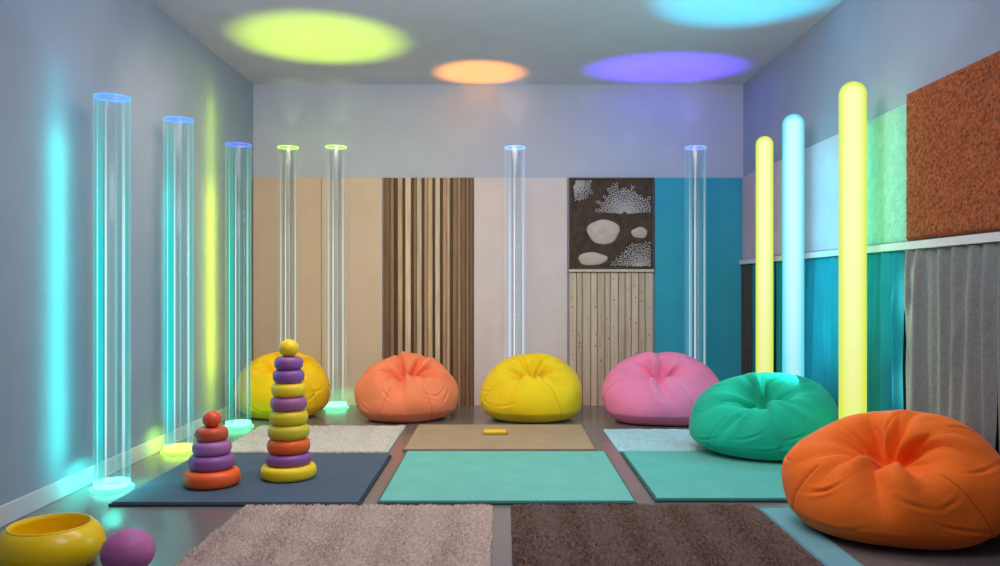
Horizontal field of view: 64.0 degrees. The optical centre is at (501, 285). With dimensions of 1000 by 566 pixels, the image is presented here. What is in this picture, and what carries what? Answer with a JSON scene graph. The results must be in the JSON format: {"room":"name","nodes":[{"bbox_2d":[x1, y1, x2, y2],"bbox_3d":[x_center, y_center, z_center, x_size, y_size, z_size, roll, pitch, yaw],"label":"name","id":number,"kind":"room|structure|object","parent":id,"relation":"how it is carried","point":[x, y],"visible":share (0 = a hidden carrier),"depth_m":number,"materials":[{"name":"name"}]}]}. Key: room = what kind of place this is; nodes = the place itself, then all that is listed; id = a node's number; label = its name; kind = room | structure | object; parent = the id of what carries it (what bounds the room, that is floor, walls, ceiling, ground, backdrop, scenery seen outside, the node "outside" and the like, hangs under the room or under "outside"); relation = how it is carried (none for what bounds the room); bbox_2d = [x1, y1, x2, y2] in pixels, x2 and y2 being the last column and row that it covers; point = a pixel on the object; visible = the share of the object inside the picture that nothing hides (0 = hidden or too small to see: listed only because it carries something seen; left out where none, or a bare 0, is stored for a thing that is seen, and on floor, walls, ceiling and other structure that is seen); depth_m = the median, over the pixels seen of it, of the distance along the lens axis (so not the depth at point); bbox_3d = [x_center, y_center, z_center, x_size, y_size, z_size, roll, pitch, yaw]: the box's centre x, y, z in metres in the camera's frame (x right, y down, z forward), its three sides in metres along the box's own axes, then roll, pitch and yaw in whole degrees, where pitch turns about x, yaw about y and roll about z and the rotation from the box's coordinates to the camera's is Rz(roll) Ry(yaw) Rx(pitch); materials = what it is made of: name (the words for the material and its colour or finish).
{"room":"sensory room","nodes":[
{"label":"sensory room","id":0,"kind":"room"},
{"bbox_2d":[0,0,252,505],"bbox_3d":[-2.380,-0.385,3.290,0.120,2.990,8.580,0,0,0],"label":"wall","id":1,"kind":"structure","parent":0,"point":[55,55],"depth_m":4.74,"materials":[{"name":"paint"}]},
{"bbox_2d":[0,403,240,526],"bbox_3d":[-2.311,1.062,3.230,0.018,0.095,8.460,0,0,0],"label":"baseboard","id":2,"kind":"structure","parent":1,"relation":"attached to","point":[11,511],"depth_m":4.44,"materials":[{"name":"paint"}]},
{"bbox_2d":[150,0,843,83],"bbox_3d":[-0.035,-1.930,3.290,4.810,0.100,8.580,0,0,0],"label":"ceiling","id":3,"kind":"structure","parent":0,"point":[264,41],"depth_m":6.03,"materials":[{"name":"paint"}]},
{"bbox_2d":[253,84,742,404],"bbox_3d":[-0.035,-0.385,7.520,4.570,2.990,0.120,0,0,0],"label":"wall","id":4,"kind":"structure","parent":0,"point":[567,131],"depth_m":7.46,"materials":[{"name":"paint"}]},
{"bbox_2d":[253,178,320,365],"bbox_3d":[-1.996,0.052,7.445,0.630,2.115,0.030,0,0,0],"label":"wall panel","id":5,"kind":"object","parent":4,"relation":"attached to","point":[306,192],"visible":0.56,"depth_m":7.43,"materials":[{"name":"beige paint"}]},
{"bbox_2d":[321,178,382,404],"bbox_3d":[-1.395,0.052,7.445,0.565,2.115,0.030,0,0,0],"label":"wall panel","id":6,"kind":"object","parent":4,"relation":"attached to","point":[362,198],"visible":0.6,"depth_m":7.43,"materials":[{"name":"beige paint"}]},
{"bbox_2d":[384,178,472,405],"bbox_3d":[-0.683,0.052,7.439,0.835,2.115,0.042,0,0,0],"label":"wall panel","id":7,"kind":"object","parent":4,"relation":"attached to","point":[428,222],"visible":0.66,"depth_m":7.42,"materials":[{"name":"brown wood"}]},
{"bbox_2d":[474,178,566,404],"bbox_3d":[0.173,0.052,7.445,0.864,2.115,0.030,0,0,0],"label":"wall panel","id":8,"kind":"object","parent":4,"relation":"attached to","point":[544,199],"visible":0.75,"depth_m":7.43,"materials":[{"name":"paint"}]},
{"bbox_2d":[569,272,652,405],"bbox_3d":[1.014,0.490,7.443,0.779,1.240,0.034,0,0,0],"label":"wall panel","id":9,"kind":"object","parent":4,"relation":"attached to","point":[611,313],"visible":0.82,"depth_m":7.43,"materials":[{"name":"beige wood"}]},
{"bbox_2d":[569,269,653,271],"bbox_3d":[1.014,-0.142,7.430,0.788,0.025,0.060,0,0,0],"label":"ledge","id":10,"kind":"object","parent":4,"relation":"attached to","point":[570,270],"visible":1,"depth_m":7.40,"materials":[{"name":"white wood"}]},
{"bbox_2d":[569,178,653,268],"bbox_3d":[1.017,-0.583,7.434,0.784,0.845,0.052,0,0,0],"label":"board","id":11,"kind":"object","parent":4,"relation":"attached to","point":[611,220],"visible":1,"depth_m":7.43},
{"bbox_2d":[654,178,742,380],"bbox_3d":[1.828,0.052,7.445,0.817,2.115,0.030,0,0,0],"label":"wall panel","id":12,"kind":"object","parent":4,"relation":"attached to","point":[722,197],"visible":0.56,"depth_m":7.43,"materials":[{"name":"blue paint"}]},
{"bbox_2d":[0,405,999,565],"bbox_3d":[-0.035,1.160,3.290,4.810,0.100,8.580,0,0,0],"label":"floor","id":13,"kind":"structure","parent":0,"point":[175,531],"depth_m":4.01,"materials":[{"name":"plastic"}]},
{"bbox_2d":[0,513,105,565],"bbox_3d":[-1.790,1.025,3.170,0.396,0.170,0.396,0,0,0],"label":"bowl","id":14,"kind":"object","parent":13,"relation":"on","point":[57,539],"visible":1,"depth_m":3.06,"materials":[{"name":"yellow plastic"}]},
{"bbox_2d":[93,93,130,489],"bbox_3d":[-2.130,0.038,4.370,0.228,2.143,0.228,0,0,0],"label":"tube","id":15,"kind":"object","parent":13,"relation":"on","point":[111,482],"visible":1,"depth_m":4.29,"materials":[{"name":"plastic"}]},
{"bbox_2d":[99,528,155,565],"bbox_3d":[-1.440,1.023,3.080,0.196,0.174,0.196,0,0,0],"label":"ball","id":16,"kind":"object","parent":13,"relation":"on","point":[127,546],"visible":1,"depth_m":3.02,"materials":[{"name":"purple plastic"}]},
{"bbox_2d":[163,116,193,451],"bbox_3d":[-2.155,-0.002,5.330,0.228,2.223,0.228,0,0,0],"label":"tube","id":17,"kind":"object","parent":13,"relation":"on","point":[177,447],"visible":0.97,"depth_m":5.25,"materials":[{"name":"plastic"}]},
{"bbox_2d":[225,142,250,426],"bbox_3d":[-2.070,-0.002,6.280,0.237,2.223,0.237,0,0,0],"label":"tube","id":18,"kind":"object","parent":13,"relation":"on","point":[232,423],"visible":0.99,"depth_m":6.19,"materials":[{"name":"plastic"}]},
{"bbox_2d":[108,454,391,506],"bbox_3d":[-1.347,1.099,4.605,1.265,0.022,1.170,0,0,0],"label":"floor mat","id":19,"kind":"object","parent":13,"relation":"on","point":[339,479],"visible":0.72,"depth_m":4.30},
{"bbox_2d":[182,410,240,489],"bbox_3d":[-1.588,0.885,4.380,0.300,0.406,0.300,0,0,0],"label":"stacking toy","id":20,"kind":"object","parent":19,"relation":"on","point":[211,466],"visible":1,"depth_m":4.30,"materials":[{"name":"plastic"}]},
{"bbox_2d":[260,339,316,482],"bbox_3d":[-1.213,0.695,4.550,0.310,0.786,0.310,0,0,0],"label":"stacking toy","id":21,"kind":"object","parent":19,"relation":"on","point":[288,459],"visible":1,"depth_m":4.47,"materials":[{"name":"plastic"}]},
{"bbox_2d":[234,351,329,418],"bbox_3d":[-1.885,0.833,6.850,0.817,0.555,0.708,0,0,0],"label":"beanbag","id":22,"kind":"object","parent":13,"relation":"on","point":[317,394],"visible":0.64,"depth_m":6.65,"materials":[{"name":"fabric"}]},
{"bbox_2d":[277,145,298,350],"bbox_3d":[-1.960,-0.082,7.330,0.232,2.383,0.232,0,0,0],"label":"tube","id":23,"kind":"object","parent":13,"relation":"on","point":[280,231],"visible":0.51,"depth_m":7.26,"materials":[{"name":"plastic"}]},
{"bbox_2d":[230,424,405,452],"bbox_3d":[-1.317,1.095,5.775,1.137,0.031,0.962,0,0,0],"label":"shaggy rug","id":24,"kind":"object","parent":13,"relation":"on","point":[331,438],"visible":0.67,"depth_m":5.67,"materials":[{"name":"beige carpet"}]},
{"bbox_2d":[176,503,493,565],"bbox_3d":[-0.662,1.095,3.370,1.247,0.030,1.252,0,0,0],"label":"shaggy rug","id":25,"kind":"object","parent":13,"relation":"on","point":[258,535],"visible":1,"depth_m":3.48,"materials":[{"name":"beige carpet"}]},
{"bbox_2d":[325,145,346,406],"bbox_3d":[-1.510,-0.079,7.280,0.232,2.378,0.232,0,0,0],"label":"tube","id":26,"kind":"object","parent":13,"relation":"on","point":[336,403],"visible":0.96,"depth_m":7.22,"materials":[{"name":"plastic"}]},
{"bbox_2d":[354,351,458,422],"bbox_3d":[-0.800,0.835,6.740,0.869,0.550,0.798,0,0,0],"label":"beanbag","id":27,"kind":"object","parent":13,"relation":"on","point":[406,387],"visible":1,"depth_m":6.48,"materials":[{"name":"fabric"}]},
{"bbox_2d":[402,425,596,451],"bbox_3d":[-0.015,1.099,5.820,1.300,0.022,0.960,0,0,0],"label":"floor mat","id":28,"kind":"object","parent":13,"relation":"on","point":[424,437],"visible":0.92,"depth_m":5.75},
{"bbox_2d":[483,429,507,434],"bbox_3d":[-0.048,1.071,5.880,0.185,0.033,0.070,0,0,0],"label":"block","id":29,"kind":"object","parent":28,"relation":"on","point":[485,431],"visible":1,"depth_m":5.85,"materials":[{"name":"yellow plastic"}]},
{"bbox_2d":[377,451,636,504],"bbox_3d":[0.025,1.099,4.670,1.320,0.022,1.240,0,0,0],"label":"floor mat","id":30,"kind":"object","parent":13,"relation":"on","point":[421,477],"visible":0.91,"depth_m":4.50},
{"bbox_2d":[505,145,524,357],"bbox_3d":[0.118,-0.076,7.280,0.225,2.373,0.225,0,0,0],"label":"tube","id":31,"kind":"object","parent":13,"relation":"on","point":[512,145],"visible":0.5,"depth_m":7.21,"materials":[{"name":"plastic"}]},
{"bbox_2d":[480,353,581,422],"bbox_3d":[0.245,0.840,6.740,0.860,0.540,0.800,0,0,0],"label":"beanbag","id":32,"kind":"object","parent":13,"relation":"on","point":[530,387],"visible":1,"depth_m":6.46,"materials":[{"name":"fabric"}]},
{"bbox_2d":[603,428,710,451],"bbox_3d":[1.387,1.098,5.730,1.240,0.024,0.794,0,0,0],"label":"shaggy rug","id":33,"kind":"object","parent":13,"relation":"on","point":[627,439],"visible":0.51,"depth_m":5.67,"materials":[{"name":"white carpet"}]},
{"bbox_2d":[602,352,719,425],"bbox_3d":[1.320,0.831,6.620,0.990,0.559,0.839,0,0,0],"label":"beanbag","id":34,"kind":"object","parent":13,"relation":"on","point":[645,388],"visible":0.88,"depth_m":6.36,"materials":[{"name":"fabric"}]},
{"bbox_2d":[510,502,826,565],"bbox_3d":[0.647,1.093,3.370,1.218,0.034,1.252,0,0,0],"label":"shaggy rug","id":35,"kind":"object","parent":13,"relation":"on","point":[614,534],"visible":1,"depth_m":3.46,"materials":[{"name":"brown carpet"}]},
{"bbox_2d":[685,145,706,364],"bbox_3d":[1.762,-0.076,7.280,0.232,2.373,0.232,0,0,0],"label":"tube","id":36,"kind":"object","parent":13,"relation":"on","point":[689,234],"visible":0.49,"depth_m":7.22,"materials":[{"name":"plastic"}]},
{"bbox_2d":[621,451,786,501],"bbox_3d":[1.375,1.099,4.695,1.180,0.022,1.190,0,0,0],"label":"floor mat","id":37,"kind":"object","parent":13,"relation":"on","point":[667,476],"visible":0.53,"depth_m":4.54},
{"bbox_2d":[689,372,838,460],"bbox_3d":[1.702,0.830,5.261,0.936,0.500,0.851,0,0,0],"label":"beanbag","id":38,"kind":"object","parent":37,"relation":"on","point":[764,415],"visible":0.93,"depth_m":5.03,"materials":[{"name":"fabric"}]},
{"bbox_2d":[756,136,772,372],"bbox_3d":[2.067,-0.035,6.300,0.156,2.290,0.156,0,0,0],"label":"tube","id":39,"kind":"object","parent":13,"relation":"on","point":[764,144],"visible":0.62,"depth_m":6.24,"materials":[{"name":"yellow plastic"}]},
{"bbox_2d":[782,114,803,376],"bbox_3d":[2.075,-0.058,5.700,0.175,2.335,0.175,0,0,0],"label":"tube","id":40,"kind":"object","parent":13,"relation":"on","point":[793,124],"visible":0.69,"depth_m":5.64,"materials":[{"name":"teal plastic"}]},
{"bbox_2d":[758,508,863,565],"bbox_3d":[1.353,1.106,3.365,0.155,0.008,1.230,0,0,0],"label":"floor mat","id":41,"kind":"object","parent":13,"relation":"on","point":[812,540],"visible":1,"depth_m":3.48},
{"bbox_2d":[839,81,866,418],"bbox_3d":[2.060,-0.045,4.700,0.179,2.310,0.179,0,0,0],"label":"tube","id":42,"kind":"object","parent":13,"relation":"on","point":[852,95],"visible":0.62,"depth_m":4.64,"materials":[{"name":"yellow plastic"}]},
{"bbox_2d":[781,410,999,549],"bbox_3d":[1.738,0.837,3.630,0.858,0.530,0.801,0,0,0],"label":"beanbag","id":43,"kind":"object","parent":13,"relation":"on","point":[909,479],"visible":1,"depth_m":3.39,"materials":[{"name":"fabric"}]},
{"bbox_2d":[743,0,999,454],"bbox_3d":[2.310,-0.385,3.290,0.120,2.990,8.580,0,0,0],"label":"wall","id":44,"kind":"structure","parent":0,"point":[895,49],"depth_m":4.94,"materials":[{"name":"paint"}]},
{"bbox_2d":[741,264,751,374],"bbox_3d":[2.217,0.442,7.260,0.021,1.276,0.320,0,0,0],"label":"curtain","id":45,"kind":"object","parent":44,"relation":"hanging from","point":[746,270],"visible":0.77,"depth_m":7.26,"materials":[{"name":"brown fabric"}]},
{"bbox_2d":[742,171,755,259],"bbox_3d":[2.237,-0.627,7.040,0.025,0.765,0.748,0,0,0],"label":"wall panel","id":46,"kind":"object","parent":44,"relation":"attached to","point":[748,181],"visible":0.48,"depth_m":7.19,"materials":[{"name":"fabric"}]},
{"bbox_2d":[752,262,774,372],"bbox_3d":[2.216,0.442,6.795,0.033,1.276,0.590,0,0,0],"label":"curtain","id":47,"kind":"object","parent":44,"relation":"hanging from","point":[753,265],"visible":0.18,"depth_m":7.02,"materials":[{"name":"teal fabric"}]},
{"bbox_2d":[776,261,781,372],"bbox_3d":[2.216,0.442,6.190,0.025,1.276,0.601,0,0,0],"label":"curtain","id":48,"kind":"object","parent":44,"relation":"hanging from","point":[778,264],"visible":0.13,"depth_m":6.40,"materials":[{"name":"teal fabric"}]},
{"bbox_2d":[773,149,805,255],"bbox_3d":[2.237,-0.627,6.270,0.025,0.765,0.768,0,0,0],"label":"wall panel","id":49,"kind":"object","parent":44,"relation":"attached to","point":[777,166],"visible":0.34,"depth_m":6.44,"materials":[{"name":"purple fabric"}]},
{"bbox_2d":[804,256,838,408],"bbox_3d":[2.211,0.442,5.405,0.051,1.276,0.950,0,0,0],"label":"curtain","id":50,"kind":"object","parent":44,"relation":"hanging from","point":[821,275],"visible":0.47,"depth_m":5.56,"materials":[{"name":"teal fabric"}]},
{"bbox_2d":[805,134,838,252],"bbox_3d":[2.237,-0.627,5.500,0.025,0.765,0.748,0,0,0],"label":"wall panel","id":51,"kind":"object","parent":44,"relation":"attached to","point":[821,158],"visible":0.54,"depth_m":5.55,"materials":[{"name":"fabric"}]},
{"bbox_2d":[739,232,999,264],"bbox_3d":[2.223,-0.219,4.812,0.055,0.042,5.225,0,0,0],"label":"trim","id":52,"kind":"structure","parent":44,"relation":"attached to","point":[992,237],"depth_m":4.23,"materials":[{"name":"paint"}]},
{"bbox_2d":[867,251,904,412],"bbox_3d":[2.213,0.442,4.670,0.040,1.276,0.500,0,0,2],"label":"curtain","id":53,"kind":"object","parent":44,"relation":"hanging from","point":[885,270],"visible":0.67,"depth_m":4.59,"materials":[{"name":"teal fabric"}]},
{"bbox_2d":[867,103,909,245],"bbox_3d":[2.238,-0.627,4.760,0.024,0.765,0.700,0,0,0],"label":"wall panel","id":54,"kind":"object","parent":44,"relation":"attached to","point":[886,133],"visible":0.66,"depth_m":4.63,"materials":[{"name":"green fabric"}]},
{"bbox_2d":[904,242,999,448],"bbox_3d":[2.208,0.442,3.985,0.076,1.276,0.831,0,0,0],"label":"curtain","id":55,"kind":"object","parent":44,"relation":"hanging from","point":[950,293],"visible":0.66,"depth_m":3.90,"materials":[{"name":"grey fabric"}]},
{"bbox_2d":[906,50,999,239],"bbox_3d":[2.228,-0.652,3.797,0.044,0.805,1.195,0,0,0],"label":"wall panel","id":56,"kind":"object","parent":44,"relation":"attached to","point":[953,121],"visible":1,"depth_m":3.90,"materials":[{"name":"orange fabric"}]},
{"bbox_2d":[997,244,999,453],"bbox_3d":[2.207,0.442,3.080,0.079,1.276,0.961,0,0,0],"label":"curtain","id":57,"kind":"object","parent":44,"relation":"hanging from","point":[998,282],"visible":0.98,"depth_m":3.52,"materials":[{"name":"grey fabric"}]}
]}

